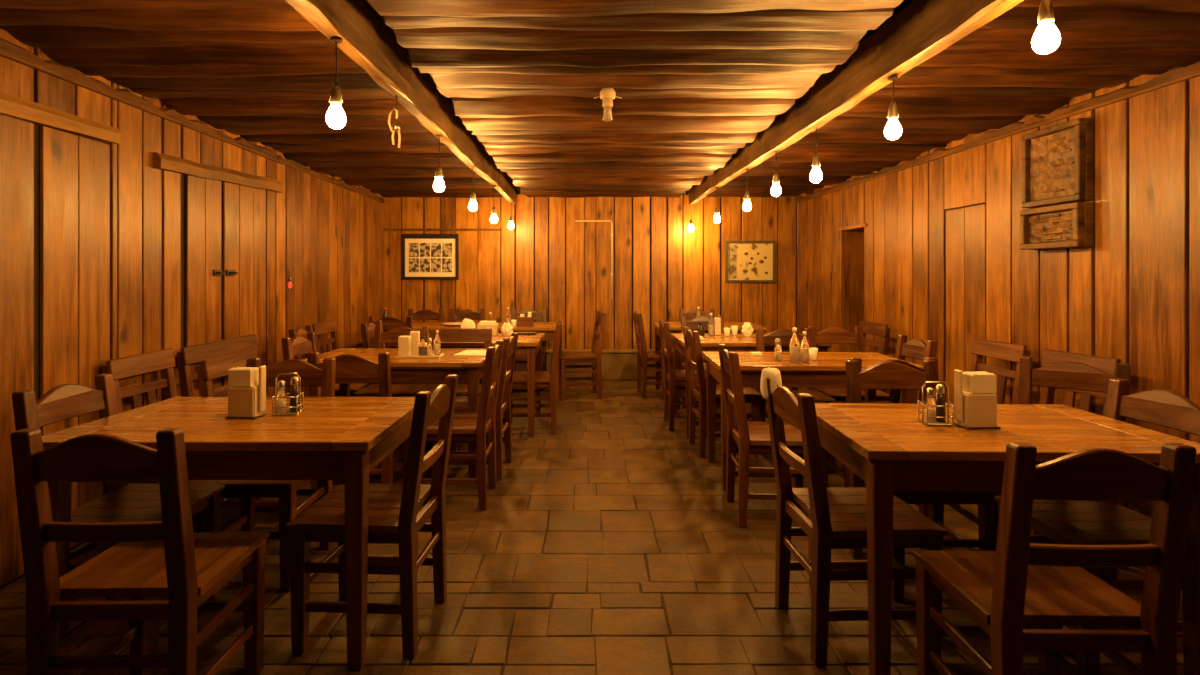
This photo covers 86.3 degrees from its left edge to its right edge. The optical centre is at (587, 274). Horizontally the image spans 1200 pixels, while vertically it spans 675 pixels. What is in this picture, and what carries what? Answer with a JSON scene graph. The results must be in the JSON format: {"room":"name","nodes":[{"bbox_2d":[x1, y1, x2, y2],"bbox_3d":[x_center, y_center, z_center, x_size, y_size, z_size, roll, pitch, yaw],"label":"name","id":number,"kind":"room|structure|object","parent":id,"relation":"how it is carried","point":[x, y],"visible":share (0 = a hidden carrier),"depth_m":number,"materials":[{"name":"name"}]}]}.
{"room":"restaurant","nodes":[
{"label":"restaurant","id":0,"kind":"room"},
{"bbox_2d":[0,28,382,587],"bbox_3d":[-2.478,0.140,3.440,0.071,2.360,9.285,0,0,-2],"label":"wall","id":1,"kind":"structure","parent":0,"point":[328,236],"depth_m":3.83,"materials":[{"name":"brown wood"}]},
{"bbox_2d":[0,114,33,586],"bbox_3d":[-2.430,0.311,2.560,0.019,1.953,0.495,0,0,-2],"label":"door","id":2,"kind":"structure","parent":1,"relation":"in","point":[16,135],"depth_m":2.70,"materials":[{"name":"brown wood"}]},
{"bbox_2d":[0,92,120,143],"bbox_3d":[-2.409,-0.701,2.530,0.035,0.117,1.562,0,0,-2],"label":"trim","id":3,"kind":"structure","parent":1,"relation":"attached to","point":[11,106],"depth_m":2.89,"materials":[{"name":"brown wood"}]},
{"bbox_2d":[40,126,109,548],"bbox_3d":[-2.442,0.311,3.060,0.016,1.953,0.414,0,0,-2],"label":"door","id":4,"kind":"structure","parent":1,"relation":"in","point":[74,169],"depth_m":3.03,"materials":[{"name":"brown wood"}]},
{"bbox_2d":[0,38,384,202],"bbox_3d":[-2.436,-0.949,3.440,0.036,0.090,9.285,0,0,-2],"label":"trim","id":5,"kind":"structure","parent":1,"relation":"attached to","point":[8,50],"depth_m":3.49,"materials":[{"name":"brown wood"}]},
{"bbox_2d":[185,175,225,396],"bbox_3d":[-2.448,0.322,4.117,0.071,1.933,0.379,0,0,0],"label":"door","id":6,"kind":"structure","parent":1,"relation":"in","point":[203,272],"depth_m":4.07,"materials":[{"name":"brown wood"}]},
{"bbox_2d":[153,152,282,192],"bbox_3d":[-2.456,-0.681,4.380,0.050,0.157,1.542,0,0,-2],"label":"trim","id":7,"kind":"structure","parent":1,"relation":"attached to","point":[161,161],"depth_m":4.14,"materials":[{"name":"brown wood"}]},
{"bbox_2d":[223,182,265,385],"bbox_3d":[-2.459,0.322,4.646,0.071,1.933,0.585,0,0,-2],"label":"door","id":8,"kind":"structure","parent":1,"relation":"in","point":[244,207],"depth_m":4.63,"materials":[{"name":"brown wood"}]},
{"bbox_2d":[383,193,796,348],"bbox_3d":[0.040,0.140,8.105,5.320,2.360,0.071,0,0,0],"label":"wall","id":9,"kind":"structure","parent":0,"point":[549,260],"depth_m":8.07,"materials":[{"name":"brown wood"}]},
{"bbox_2d":[402,234,458,279],"bbox_3d":[-1.982,-0.230,8.053,0.707,0.574,0.030,0,0,0],"label":"framed photographs","id":10,"kind":"object","parent":9,"relation":"attached to","point":[424,256],"visible":1,"depth_m":8.05,"materials":[{"name":"beige paper"}]},
{"bbox_2d":[384,229,500,230],"bbox_3d":[-1.835,-0.570,8.059,1.470,0.030,0.022,0,0,0],"label":"rail","id":11,"kind":"object","parent":9,"relation":"attached to","point":[384,229],"visible":1,"depth_m":8.05,"materials":[{"name":"brown wood"}]},
{"bbox_2d":[575,220,612,298],"bbox_3d":[0.079,-0.195,8.056,0.478,0.989,0.024,0,0,0],"label":"conduit","id":12,"kind":"object","parent":9,"relation":"attached to","point":[611,234],"visible":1,"depth_m":8.05,"materials":[{"name":"beige plastic"}]},
{"bbox_2d":[516,349,705,379],"bbox_3d":[0.035,1.117,7.987,5.170,0.365,0.185,0,0,0],"label":"baseboard","id":13,"kind":"structure","parent":9,"relation":"attached to","point":[617,364],"depth_m":7.92,"materials":[{"name":"wood"}]},
{"bbox_2d":[725,241,775,282],"bbox_3d":[2.038,-0.167,8.039,0.619,0.524,0.035,0,0,3],"label":"framed drawing","id":14,"kind":"object","parent":9,"relation":"attached to","point":[745,261],"visible":1,"depth_m":8.04,"materials":[{"name":"beige paper"}]},
{"bbox_2d":[0,380,1183,674],"bbox_3d":[0.152,1.330,3.465,5.812,0.060,9.430,0,0,0],"label":"floor","id":15,"kind":"structure","parent":0,"point":[606,544],"depth_m":2.64,"materials":[{"name":"tile"}]},
{"bbox_2d":[12,374,224,654],"bbox_3d":[-1.722,0.850,2.390,0.493,0.900,0.430,0,0,0],"label":"dining chair","id":16,"kind":"object","parent":15,"relation":"on","point":[124,502],"visible":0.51,"depth_m":2.40,"materials":[{"name":"brown wood"}]},
{"bbox_2d":[10,428,268,674],"bbox_3d":[-1.270,0.850,1.878,0.430,0.900,0.493,0,0,-1],"label":"dining chair","id":17,"kind":"object","parent":15,"relation":"on","point":[164,558],"visible":1,"depth_m":1.69,"materials":[{"name":"brown wood"}]},
{"bbox_2d":[101,348,239,499],"bbox_3d":[-2.179,0.859,3.420,0.487,0.882,0.490,0,0,0],"label":"dining chair","id":18,"kind":"object","parent":15,"relation":"on","point":[163,360],"visible":0.21,"depth_m":3.41,"materials":[{"name":"brown wood"}]},
{"bbox_2d":[42,397,418,669],"bbox_3d":[-1.270,0.920,2.455,1.120,0.760,0.770,0,0,0],"label":"dining table","id":19,"kind":"object","parent":15,"relation":"on","point":[332,438],"visible":0.66,"depth_m":2.14,"materials":[{"name":"brown wood"}]},
{"bbox_2d":[225,365,265,418],"bbox_3d":[-1.300,0.443,2.440,0.126,0.193,0.078,0,0,3],"label":"napkin dispenser","id":20,"kind":"object","parent":19,"relation":"on","point":[243,402],"visible":0.94,"depth_m":2.41,"materials":[{"name":"beige plastic"}]},
{"bbox_2d":[229,367,258,386],"bbox_3d":[-1.314,0.388,2.440,0.090,0.066,0.057,0,0,3],"label":"paper napkins","id":21,"kind":"object","parent":20,"relation":"on","point":[239,376],"visible":0.99,"depth_m":2.41,"materials":[{"name":"white paper"}]},
{"bbox_2d":[272,373,302,414],"bbox_3d":[-1.172,0.461,2.500,0.094,0.158,0.080,0,0,-8],"label":"condiment caddy","id":22,"kind":"object","parent":19,"relation":"on","point":[287,412],"visible":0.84,"depth_m":2.49,"materials":[{"name":"metal"}]},
{"bbox_2d":[276,380,285,412],"bbox_3d":[-1.191,0.471,2.485,0.035,0.125,0.034,0,0,0],"label":"salt shaker","id":23,"kind":"object","parent":22,"relation":"in","point":[281,402],"visible":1,"depth_m":2.47,"materials":[{"name":"clear glass"}]},
{"bbox_2d":[290,376,298,411],"bbox_3d":[-1.153,0.466,2.513,0.035,0.135,0.034,0,0,0],"label":"pepper shaker","id":24,"kind":"object","parent":22,"relation":"in","point":[294,382],"visible":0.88,"depth_m":2.50,"materials":[{"name":"glass"}]},
{"bbox_2d":[177,334,287,396],"bbox_3d":[-2.159,0.859,4.130,0.487,0.882,0.810,0,0,0],"label":"bench","id":25,"kind":"object","parent":15,"relation":"on","point":[188,355],"visible":0.12,"depth_m":3.88,"materials":[{"name":"brown wood"}]},
{"bbox_2d":[196,348,278,506],"bbox_3d":[-1.705,0.859,3.420,0.487,0.882,0.490,0,0,0],"label":"dining chair","id":26,"kind":"object","parent":15,"relation":"on","point":[216,367],"visible":0.09,"depth_m":3.25,"materials":[{"name":"brown wood"}]},
{"bbox_2d":[189,358,335,590],"bbox_3d":[-1.430,0.850,2.862,0.430,0.900,0.493,0,0,0],"label":"dining chair","id":27,"kind":"object","parent":15,"relation":"on","point":[310,375],"visible":0.37,"depth_m":2.84,"materials":[{"name":"brown wood"}]},
{"bbox_2d":[312,319,338,353],"bbox_3d":[-2.179,0.859,5.800,0.487,0.882,0.490,0,0,0],"label":"dining chair","id":28,"kind":"object","parent":15,"relation":"on","point":[330,326],"visible":0.11,"depth_m":5.82,"materials":[{"name":"brown wood"}]},
{"bbox_2d":[281,332,375,396],"bbox_3d":[-1.702,0.850,4.270,0.493,0.900,0.430,0,0,0],"label":"dining chair","id":29,"kind":"object","parent":15,"relation":"on","point":[299,345],"visible":0.13,"depth_m":4.24,"materials":[{"name":"brown wood"}]},
{"bbox_2d":[288,325,368,395],"bbox_3d":[-1.982,0.850,4.938,0.493,0.900,0.430,0,0,-6],"label":"dining chair","id":30,"kind":"object","parent":15,"relation":"on","point":[354,387],"visible":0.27,"depth_m":4.87,"materials":[{"name":"brown wood"}]},
{"bbox_2d":[307,352,402,504],"bbox_3d":[-1.232,0.850,3.528,0.430,0.900,0.493,0,0,1],"label":"dining chair","id":31,"kind":"object","parent":15,"relation":"on","point":[348,366],"visible":0.13,"depth_m":3.30,"materials":[{"name":"brown wood"}]},
{"bbox_2d":[284,375,457,657],"bbox_3d":[-0.778,0.850,2.384,0.493,0.900,0.430,0,0,3],"label":"dining chair","id":32,"kind":"object","parent":15,"relation":"on","point":[393,518],"visible":0.9,"depth_m":2.20,"materials":[{"name":"brown wood"}]},
{"bbox_2d":[368,316,412,347],"bbox_3d":[-1.920,0.850,6.438,0.430,0.900,0.493,0,0,0],"label":"dining chair","id":33,"kind":"object","parent":15,"relation":"on","point":[388,323],"visible":0.12,"depth_m":6.21,"materials":[{"name":"brown wood"}]},
{"bbox_2d":[353,325,428,396],"bbox_3d":[-1.470,0.850,4.832,0.430,0.900,0.493,0,0,0],"label":"dining chair","id":34,"kind":"object","parent":15,"relation":"on","point":[391,336],"visible":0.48,"depth_m":5.01,"materials":[{"name":"brown wood"}]},
{"bbox_2d":[298,348,486,482],"bbox_3d":[-1.245,0.920,4.335,1.170,0.760,0.770,0,0,0],"label":"dining table","id":35,"kind":"object","parent":15,"relation":"on","point":[469,369],"visible":0.37,"depth_m":3.99,"materials":[{"name":"brown wood"}]},
{"bbox_2d":[394,353,444,357],"bbox_3d":[-1.115,0.534,4.247,0.290,0.012,0.165,0,0,0],"label":"serving tray","id":36,"kind":"object","parent":35,"relation":"on","point":[441,354],"visible":0.69,"depth_m":4.17,"materials":[{"name":"beige plastic"}]},
{"bbox_2d":[398,336,411,355],"bbox_3d":[-1.205,0.467,4.210,0.075,0.131,0.060,0,0,0],"label":"box","id":37,"kind":"object","parent":36,"relation":"on","point":[404,342],"visible":1,"depth_m":4.18,"materials":[{"name":"beige plastic"}]},
{"bbox_2d":[410,331,419,354],"bbox_3d":[-1.160,0.455,4.290,0.060,0.156,0.048,0,0,0],"label":"box","id":38,"kind":"object","parent":36,"relation":"on","point":[415,335],"visible":0.84,"depth_m":4.27,"materials":[{"name":"white paper"}]},
{"bbox_2d":[455,350,485,355],"bbox_3d":[-0.780,0.539,4.440,0.220,0.002,0.300,0,0,6],"label":"paper sheet","id":39,"kind":"object","parent":35,"relation":"on","point":[466,352],"visible":0.79,"depth_m":4.38,"materials":[{"name":"white paper"}]},
{"bbox_2d":[361,320,428,384],"bbox_3d":[-1.622,0.850,5.460,0.493,0.900,0.430,0,0,0],"label":"dining chair","id":40,"kind":"object","parent":15,"relation":"on","point":[368,331],"visible":0.13,"depth_m":5.28,"materials":[{"name":"brown wood"}]},
{"bbox_2d":[408,309,443,383],"bbox_3d":[-1.930,0.850,7.392,0.430,0.900,0.493,0,0,0],"label":"dining chair","id":41,"kind":"object","parent":15,"relation":"on","point":[426,314],"visible":0.16,"depth_m":7.60,"materials":[{"name":"brown wood"}]},
{"bbox_2d":[383,322,482,377],"bbox_3d":[-1.700,0.920,6.990,1.160,0.760,0.740,0,0,0],"label":"dining table","id":42,"kind":"object","parent":15,"relation":"on","point":[417,326],"visible":0.12,"depth_m":6.85,"materials":[{"name":"brown wood"}]},
{"bbox_2d":[414,328,491,395],"bbox_3d":[-1.000,0.859,4.828,0.490,0.882,0.487,0,0,0],"label":"dining chair","id":43,"kind":"object","parent":15,"relation":"on","point":[462,334],"visible":0.24,"depth_m":5.01,"materials":[{"name":"brown wood"}]},
{"bbox_2d":[421,340,503,510],"bbox_3d":[-0.763,0.850,3.735,0.493,0.900,0.430,0,0,0],"label":"dining chair","id":44,"kind":"object","parent":15,"relation":"on","point":[468,427],"visible":0.65,"depth_m":3.55,"materials":[{"name":"brown wood"}]},
{"bbox_2d":[441,309,484,383],"bbox_3d":[-1.440,0.850,7.392,0.430,0.900,0.493,0,0,0],"label":"dining chair","id":45,"kind":"object","parent":15,"relation":"on","point":[467,313],"visible":0.16,"depth_m":7.60,"materials":[{"name":"brown wood"}]},
{"bbox_2d":[394,333,544,436],"bbox_3d":[-0.975,0.920,5.540,1.150,0.760,0.860,0,0,0],"label":"dining table","id":46,"kind":"object","parent":15,"relation":"on","point":[529,347],"visible":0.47,"depth_m":5.14,"materials":[{"name":"brown wood"}]},
{"bbox_2d":[477,321,498,335],"bbox_3d":[-0.900,0.477,5.760,0.177,0.125,0.114,0,0,0],"label":"box","id":47,"kind":"object","parent":46,"relation":"on","point":[483,324],"visible":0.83,"depth_m":5.70,"materials":[{"name":"beige plastic"}]},
{"bbox_2d":[435,332,517,479],"bbox_3d":[-0.738,0.850,4.269,0.493,0.900,0.430,0,0,2],"label":"dining chair","id":48,"kind":"object","parent":15,"relation":"on","point":[503,405],"visible":0.55,"depth_m":4.22,"materials":[{"name":"brown wood"}]},
{"bbox_2d":[507,309,546,387],"bbox_3d":[-0.700,0.850,7.392,0.430,0.900,0.493,0,0,0],"label":"dining chair","id":49,"kind":"object","parent":15,"relation":"on","point":[536,315],"visible":0.27,"depth_m":7.58,"materials":[{"name":"brown wood"}]},
{"bbox_2d":[498,322,564,400],"bbox_3d":[-0.650,0.920,6.960,0.760,0.760,0.800,0,0,0],"label":"dining table","id":50,"kind":"object","parent":15,"relation":"on","point":[549,328],"visible":0.42,"depth_m":6.59,"materials":[{"name":"brown wood"}]},
{"bbox_2d":[517,312,532,326],"bbox_3d":[-0.660,0.465,6.720,0.160,0.150,0.100,0,0,0],"label":"box","id":51,"kind":"object","parent":50,"relation":"on","point":[522,321],"visible":1,"depth_m":6.67,"materials":[{"name":"brown wood"}]},
{"bbox_2d":[511,320,561,433],"bbox_3d":[-0.468,0.850,5.421,0.493,0.900,0.430,0,0,-3],"label":"dining chair","id":52,"kind":"object","parent":15,"relation":"on","point":[542,378],"visible":0.7,"depth_m":5.22,"materials":[{"name":"brown wood"}]},
{"bbox_2d":[559,311,605,399],"bbox_3d":[-0.079,0.850,6.893,0.493,0.900,0.430,0,0,-8],"label":"dining chair","id":53,"kind":"object","parent":15,"relation":"on","point":[592,356],"visible":0.96,"depth_m":6.72,"materials":[{"name":"brown wood"}]},
{"bbox_2d":[633,311,673,397],"bbox_3d":[0.758,0.850,6.958,0.493,0.900,0.430,0,0,-4],"label":"dining chair","id":54,"kind":"object","parent":15,"relation":"on","point":[644,356],"visible":0.61,"depth_m":6.76,"materials":[{"name":"brown wood"}]},
{"bbox_2d":[658,320,720,430],"bbox_3d":[0.878,0.850,5.540,0.493,0.900,0.430,0,0,0],"label":"dining chair","id":55,"kind":"object","parent":15,"relation":"on","point":[673,377],"visible":0.6,"depth_m":5.35,"materials":[{"name":"brown wood"}]},
{"bbox_2d":[679,308,714,362],"bbox_3d":[1.300,0.850,7.402,0.430,0.900,0.493,0,0,0],"label":"dining chair","id":56,"kind":"object","parent":15,"relation":"on","point":[690,315],"visible":0.12,"depth_m":7.61,"materials":[{"name":"brown wood"}]},
{"bbox_2d":[681,316,723,408],"bbox_3d":[1.120,0.850,6.052,0.430,0.900,0.493,0,0,0],"label":"dining chair","id":57,"kind":"object","parent":15,"relation":"on","point":[692,324],"visible":0.23,"depth_m":6.25,"materials":[{"name":"brown wood"}]},
{"bbox_2d":[652,322,766,399],"bbox_3d":[1.295,0.920,7.000,1.110,0.760,0.760,0,0,0],"label":"dining table","id":58,"kind":"object","parent":15,"relation":"on","point":[675,327],"visible":0.3,"depth_m":6.84,"materials":[{"name":"brown wood"}]},
{"bbox_2d":[683,327,761,456],"bbox_3d":[0.988,0.850,4.769,0.493,0.900,0.430,0,0,-2],"label":"dining chair","id":59,"kind":"object","parent":15,"relation":"on","point":[698,391],"visible":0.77,"depth_m":4.58,"materials":[{"name":"brown wood"}]},
{"bbox_2d":[670,333,832,436],"bbox_3d":[1.355,0.920,5.515,1.190,0.760,0.830,0,0,0],"label":"dining table","id":60,"kind":"object","parent":15,"relation":"on","point":[739,343],"visible":0.41,"depth_m":5.15,"materials":[{"name":"brown wood"}]},
{"bbox_2d":[718,344,803,526],"bbox_3d":[0.988,0.850,3.491,0.493,0.900,0.430,0,0,3],"label":"dining chair","id":61,"kind":"object","parent":15,"relation":"on","point":[752,437],"visible":0.74,"depth_m":3.32,"materials":[{"name":"brown wood"}]},
{"bbox_2d":[756,328,835,464],"bbox_3d":[1.470,0.850,4.572,0.430,0.900,0.493,0,0,0],"label":"dining chair","id":62,"kind":"object","parent":15,"relation":"on","point":[762,341],"visible":0.27,"depth_m":4.76,"materials":[{"name":"brown wood"}]},
{"bbox_2d":[702,351,923,490],"bbox_3d":[1.395,0.920,4.150,1.210,0.760,0.700,0,0,2],"label":"dining table","id":63,"kind":"object","parent":15,"relation":"on","point":[829,369],"visible":0.45,"depth_m":3.85,"materials":[{"name":"brown wood"}]},
{"bbox_2d":[774,338,781,360],"bbox_3d":[1.200,0.470,4.040,0.048,0.140,0.047,0,0,0],"label":"salt shaker","id":64,"kind":"object","parent":63,"relation":"on","point":[778,350],"visible":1,"depth_m":4.02,"materials":[{"name":"clear glass"}]},
{"bbox_2d":[790,328,799,362],"bbox_3d":[1.275,0.432,3.950,0.060,0.215,0.060,0,0,0],"label":"oil bottle","id":65,"kind":"object","parent":63,"relation":"on","point":[794,341],"visible":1,"depth_m":3.93,"materials":[{"name":"clear glass"}]},
{"bbox_2d":[800,331,808,362],"bbox_3d":[1.340,0.445,3.960,0.052,0.190,0.052,0,0,0],"label":"oil bottle","id":66,"kind":"object","parent":63,"relation":"on","point":[804,346],"visible":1,"depth_m":3.94,"materials":[{"name":"clear glass"}]},
{"bbox_2d":[808,326,889,400],"bbox_3d":[1.930,0.850,4.772,0.430,0.900,0.493,0,0,0],"label":"dining chair","id":67,"kind":"object","parent":15,"relation":"on","point":[833,335],"visible":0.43,"depth_m":4.97,"materials":[{"name":"brown wood"}]},
{"bbox_2d":[766,378,948,665],"bbox_3d":[0.948,0.850,2.339,0.493,0.900,0.430,0,0,-2],"label":"dining chair","id":68,"kind":"object","parent":15,"relation":"on","point":[838,515],"visible":0.83,"depth_m":2.17,"materials":[{"name":"brown wood"}]},
{"bbox_2d":[760,367,781,399],"bbox_3d":[0.721,0.426,2.525,0.074,0.124,0.074,0,0,-45],"label":"draped cloth","id":69,"kind":"object","parent":68,"relation":"on","point":[773,374],"visible":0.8,"depth_m":2.50,"materials":[{"name":"white fabric"}]},
{"bbox_2d":[859,321,890,392],"bbox_3d":[2.318,0.859,5.661,0.487,0.882,0.490,0,0,-2],"label":"dining chair","id":70,"kind":"object","parent":15,"relation":"on","point":[878,329],"visible":0.16,"depth_m":5.56,"materials":[{"name":"brown wood"}]},
{"bbox_2d":[826,357,937,517],"bbox_3d":[1.475,0.850,3.318,0.430,0.900,0.493,0,0,0],"label":"dining chair","id":71,"kind":"object","parent":15,"relation":"on","point":[844,472],"visible":0.16,"depth_m":3.13,"materials":[{"name":"brown wood"}]},
{"bbox_2d":[831,335,937,467],"bbox_3d":[1.882,0.850,4.100,0.493,0.900,0.430,0,0,0],"label":"dining chair","id":72,"kind":"object","parent":15,"relation":"on","point":[914,348],"visible":0.19,"depth_m":4.19,"materials":[{"name":"brown wood"}]},
{"bbox_2d":[846,360,1001,599],"bbox_3d":[1.425,0.850,2.782,0.430,0.900,0.493,0,0,0],"label":"dining chair","id":73,"kind":"object","parent":15,"relation":"on","point":[889,374],"visible":0.28,"depth_m":2.83,"materials":[{"name":"brown wood"}]},
{"bbox_2d":[917,338,1030,403],"bbox_3d":[2.388,0.859,4.041,0.487,0.882,0.490,0,0,-2],"label":"dining chair","id":74,"kind":"object","parent":15,"relation":"on","point":[980,348],"visible":0.16,"depth_m":4.00,"materials":[{"name":"brown wood"}]},
{"bbox_2d":[808,403,1199,674],"bbox_3d":[1.423,0.920,2.320,1.095,0.760,0.740,0,0,2],"label":"dining table","id":75,"kind":"object","parent":15,"relation":"on","point":[886,445],"visible":0.78,"depth_m":2.02,"materials":[{"name":"brown wood"}]},
{"bbox_2d":[918,381,953,425],"bbox_3d":[1.265,0.463,2.330,0.094,0.153,0.080,0,0,6],"label":"condiment caddy","id":76,"kind":"object","parent":75,"relation":"on","point":[946,423],"visible":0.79,"depth_m":2.32,"materials":[{"name":"metal"}]},
{"bbox_2d":[925,387,935,422],"bbox_3d":[1.243,0.471,2.320,0.035,0.125,0.034,0,0,0],"label":"salt shaker","id":77,"kind":"object","parent":76,"relation":"in","point":[930,392],"visible":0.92,"depth_m":2.31,"materials":[{"name":"clear glass"}]},
{"bbox_2d":[919,419,951,425],"bbox_3d":[1.265,0.537,2.330,0.088,0.006,0.075,0,0,6],"label":"tray","id":78,"kind":"object","parent":76,"relation":"on","point":[946,423],"depth_m":2.30,"materials":[{"name":"metal"}]},
{"bbox_2d":[935,384,945,421],"bbox_3d":[1.287,0.466,2.338,0.035,0.135,0.034,0,0,0],"label":"salt shaker","id":79,"kind":"object","parent":76,"relation":"in","point":[940,388],"visible":0.91,"depth_m":2.33,"materials":[{"name":"glass"}]},
{"bbox_2d":[954,369,1000,428],"bbox_3d":[1.380,0.439,2.280,0.131,0.201,0.081,0,0,-4],"label":"napkin dispenser","id":80,"kind":"object","parent":75,"relation":"on","point":[971,410],"visible":0.9,"depth_m":2.25,"materials":[{"name":"beige plastic"}]},
{"bbox_2d":[963,371,995,392],"bbox_3d":[1.392,0.382,2.280,0.089,0.069,0.060,0,0,-4],"label":"paper napkins","id":81,"kind":"object","parent":80,"relation":"on","point":[978,381],"visible":0.93,"depth_m":2.25,"materials":[{"name":"white paper"}]},
{"bbox_2d":[976,349,1120,534],"bbox_3d":[2.428,0.859,3.421,0.487,0.882,0.490,0,0,-2],"label":"dining chair","id":82,"kind":"object","parent":15,"relation":"on","point":[1105,364],"visible":0.16,"depth_m":3.41,"materials":[{"name":"brown wood"}]},
{"bbox_2d":[911,442,1195,674],"bbox_3d":[1.215,0.850,1.738,0.430,0.900,0.493,0,0,1],"label":"dining chair","id":83,"kind":"object","parent":15,"relation":"on","point":[1021,594],"visible":1,"depth_m":1.55,"materials":[{"name":"brown wood"}]},
{"bbox_2d":[997,356,1130,579],"bbox_3d":[2.115,0.850,2.845,0.430,0.900,0.493,0,0,45],"label":"dining chair","id":84,"kind":"object","parent":15,"relation":"on","point":[1066,375],"visible":0.16,"depth_m":3.00,"materials":[{"name":"brown wood"}]},
{"bbox_2d":[994,378,1199,674],"bbox_3d":[1.822,0.850,2.266,0.493,0.900,0.430,0,0,-2],"label":"dining chair","id":85,"kind":"object","parent":15,"relation":"on","point":[1057,522],"visible":0.48,"depth_m":2.23,"materials":[{"name":"brown wood"}]},
{"bbox_2d":[0,0,1199,197],"bbox_3d":[0.140,-1.150,3.509,5.780,0.420,9.518,0,0,0],"label":"ceiling","id":86,"kind":"structure","parent":0,"point":[696,81],"depth_m":3.23,"materials":[{"name":"brown wood"}]},
{"bbox_2d":[285,0,515,204],"bbox_3d":[-0.917,-0.973,3.275,0.093,0.253,8.930,0,0,0],"label":"beam","id":87,"kind":"structure","parent":86,"relation":"attached to","point":[366,38],"depth_m":2.97,"materials":[{"name":"brown wood"}]},
{"bbox_2d":[326,37,345,128],"bbox_3d":[-0.919,-0.699,2.335,0.070,0.330,0.068,0,0,0],"label":"pendant bulb","id":88,"kind":"object","parent":87,"relation":"hanging from","point":[335,116],"visible":1,"depth_m":2.32,"materials":[{"name":"glass"}]},
{"bbox_2d":[329,82,342,104],"bbox_3d":[-0.919,-0.663,2.335,0.051,0.079,0.041,0,0,0],"label":"socket","id":89,"kind":"object","parent":88,"relation":"attached to","point":[335,96],"depth_m":2.32,"materials":[{"name":"metal"}]},
{"bbox_2d":[388,95,400,147],"bbox_3d":[-0.925,-0.733,3.063,0.059,0.251,0.038,0,0,22],"label":"hook","id":90,"kind":"object","parent":87,"relation":"hanging from","point":[395,127],"visible":1,"depth_m":3.06,"materials":[{"name":"gold metal"}]},
{"bbox_2d":[433,135,444,191],"bbox_3d":[-0.914,-0.686,3.926,0.070,0.356,0.068,0,0,0],"label":"pendant bulb","id":91,"kind":"object","parent":87,"relation":"hanging from","point":[438,186],"visible":0.99,"depth_m":3.91,"materials":[{"name":"glass"}]},
{"bbox_2d":[594,88,621,121],"bbox_3d":[0.105,-0.910,3.420,0.131,0.170,0.084,0,0,32],"label":"skull","id":92,"kind":"object","parent":86,"relation":"hanging from","point":[607,95],"visible":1,"depth_m":3.40,"materials":[{"name":"beige plastic"}]},
{"bbox_2d":[688,0,1023,203],"bbox_3d":[1.319,-0.973,3.275,0.094,0.253,8.932,0,0,-1],"label":"beam","id":93,"kind":"structure","parent":86,"relation":"attached to","point":[923,29],"depth_m":2.95,"materials":[{"name":"brown wood"}]},
{"bbox_2d":[771,151,780,195],"bbox_3d":[1.300,-0.704,4.427,0.070,0.319,0.068,0,0,0],"label":"pendant bulb","id":94,"kind":"object","parent":93,"relation":"hanging from","point":[775,190],"visible":0.97,"depth_m":4.41,"materials":[{"name":"glass"}]},
{"bbox_2d":[810,126,821,182],"bbox_3d":[1.312,-0.698,3.683,0.070,0.333,0.068,0,0,0],"label":"pendant bulb","id":95,"kind":"object","parent":93,"relation":"hanging from","point":[816,174],"visible":0.94,"depth_m":3.67,"materials":[{"name":"glass"}]},
{"bbox_2d":[884,76,901,139],"bbox_3d":[1.326,-0.727,2.782,0.070,0.275,0.068,0,0,0],"label":"pendant bulb","id":96,"kind":"object","parent":93,"relation":"hanging from","point":[893,130],"visible":1,"depth_m":2.77,"materials":[{"name":"glass"}]},
{"bbox_2d":[887,101,898,119],"bbox_3d":[1.326,-0.718,2.782,0.051,0.079,0.041,0,0,0],"label":"socket","id":97,"kind":"object","parent":96,"relation":"attached to","point":[893,111],"depth_m":2.77,"materials":[{"name":"metal"}]},
{"bbox_2d":[1032,0,1060,53],"bbox_3d":[1.340,-0.757,1.873,0.070,0.215,0.068,0,0,0],"label":"pendant bulb","id":98,"kind":"object","parent":93,"relation":"hanging from","point":[1046,38],"visible":1,"depth_m":1.86,"materials":[{"name":"glass"}]},
{"bbox_2d":[1037,0,1054,24],"bbox_3d":[1.340,-0.779,1.873,0.051,0.079,0.041,0,0,0],"label":"socket","id":99,"kind":"object","parent":98,"relation":"attached to","point":[1046,14],"depth_m":1.86,"materials":[{"name":"metal"}]},
{"bbox_2d":[797,75,1199,517],"bbox_3d":[2.998,0.140,3.445,0.471,2.360,9.284,0,0,-2],"label":"wall","id":100,"kind":"structure","parent":0,"point":[1132,296],"depth_m":3.71,"materials":[{"name":"brown wood"}]},
{"bbox_2d":[838,223,866,351],"bbox_3d":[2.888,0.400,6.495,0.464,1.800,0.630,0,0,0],"label":"door","id":101,"kind":"structure","parent":100,"relation":"attached to","point":[852,239],"depth_m":6.75,"materials":[{"name":"brown wood"}]},
{"bbox_2d":[946,204,985,401],"bbox_3d":[2.749,0.399,4.660,0.019,1.778,0.464,0,0,-2],"label":"door","id":102,"kind":"structure","parent":100,"relation":"in","point":[965,227],"depth_m":4.66,"materials":[{"name":"brown wood"}]},
{"bbox_2d":[796,61,1199,202],"bbox_3d":[2.755,-0.949,3.440,0.036,0.090,9.284,0,0,-2],"label":"trim","id":103,"kind":"structure","parent":100,"relation":"attached to","point":[1175,75],"depth_m":3.87,"materials":[{"name":"brown wood"}]},
{"bbox_2d":[1020,202,1092,249],"bbox_3d":[2.714,-0.278,3.724,0.095,0.245,0.450,0,0,-2],"label":"carved panel","id":104,"kind":"object","parent":100,"relation":"attached to","point":[1068,225],"visible":1,"depth_m":3.67,"materials":[{"name":"brown wood"}]},
{"bbox_2d":[1022,118,1092,207],"bbox_3d":[2.719,-0.635,3.724,0.085,0.450,0.450,0,0,-2],"label":"picture frame","id":105,"kind":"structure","parent":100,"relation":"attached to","point":[1057,160],"depth_m":3.67,"materials":[{"name":"brown wood"}]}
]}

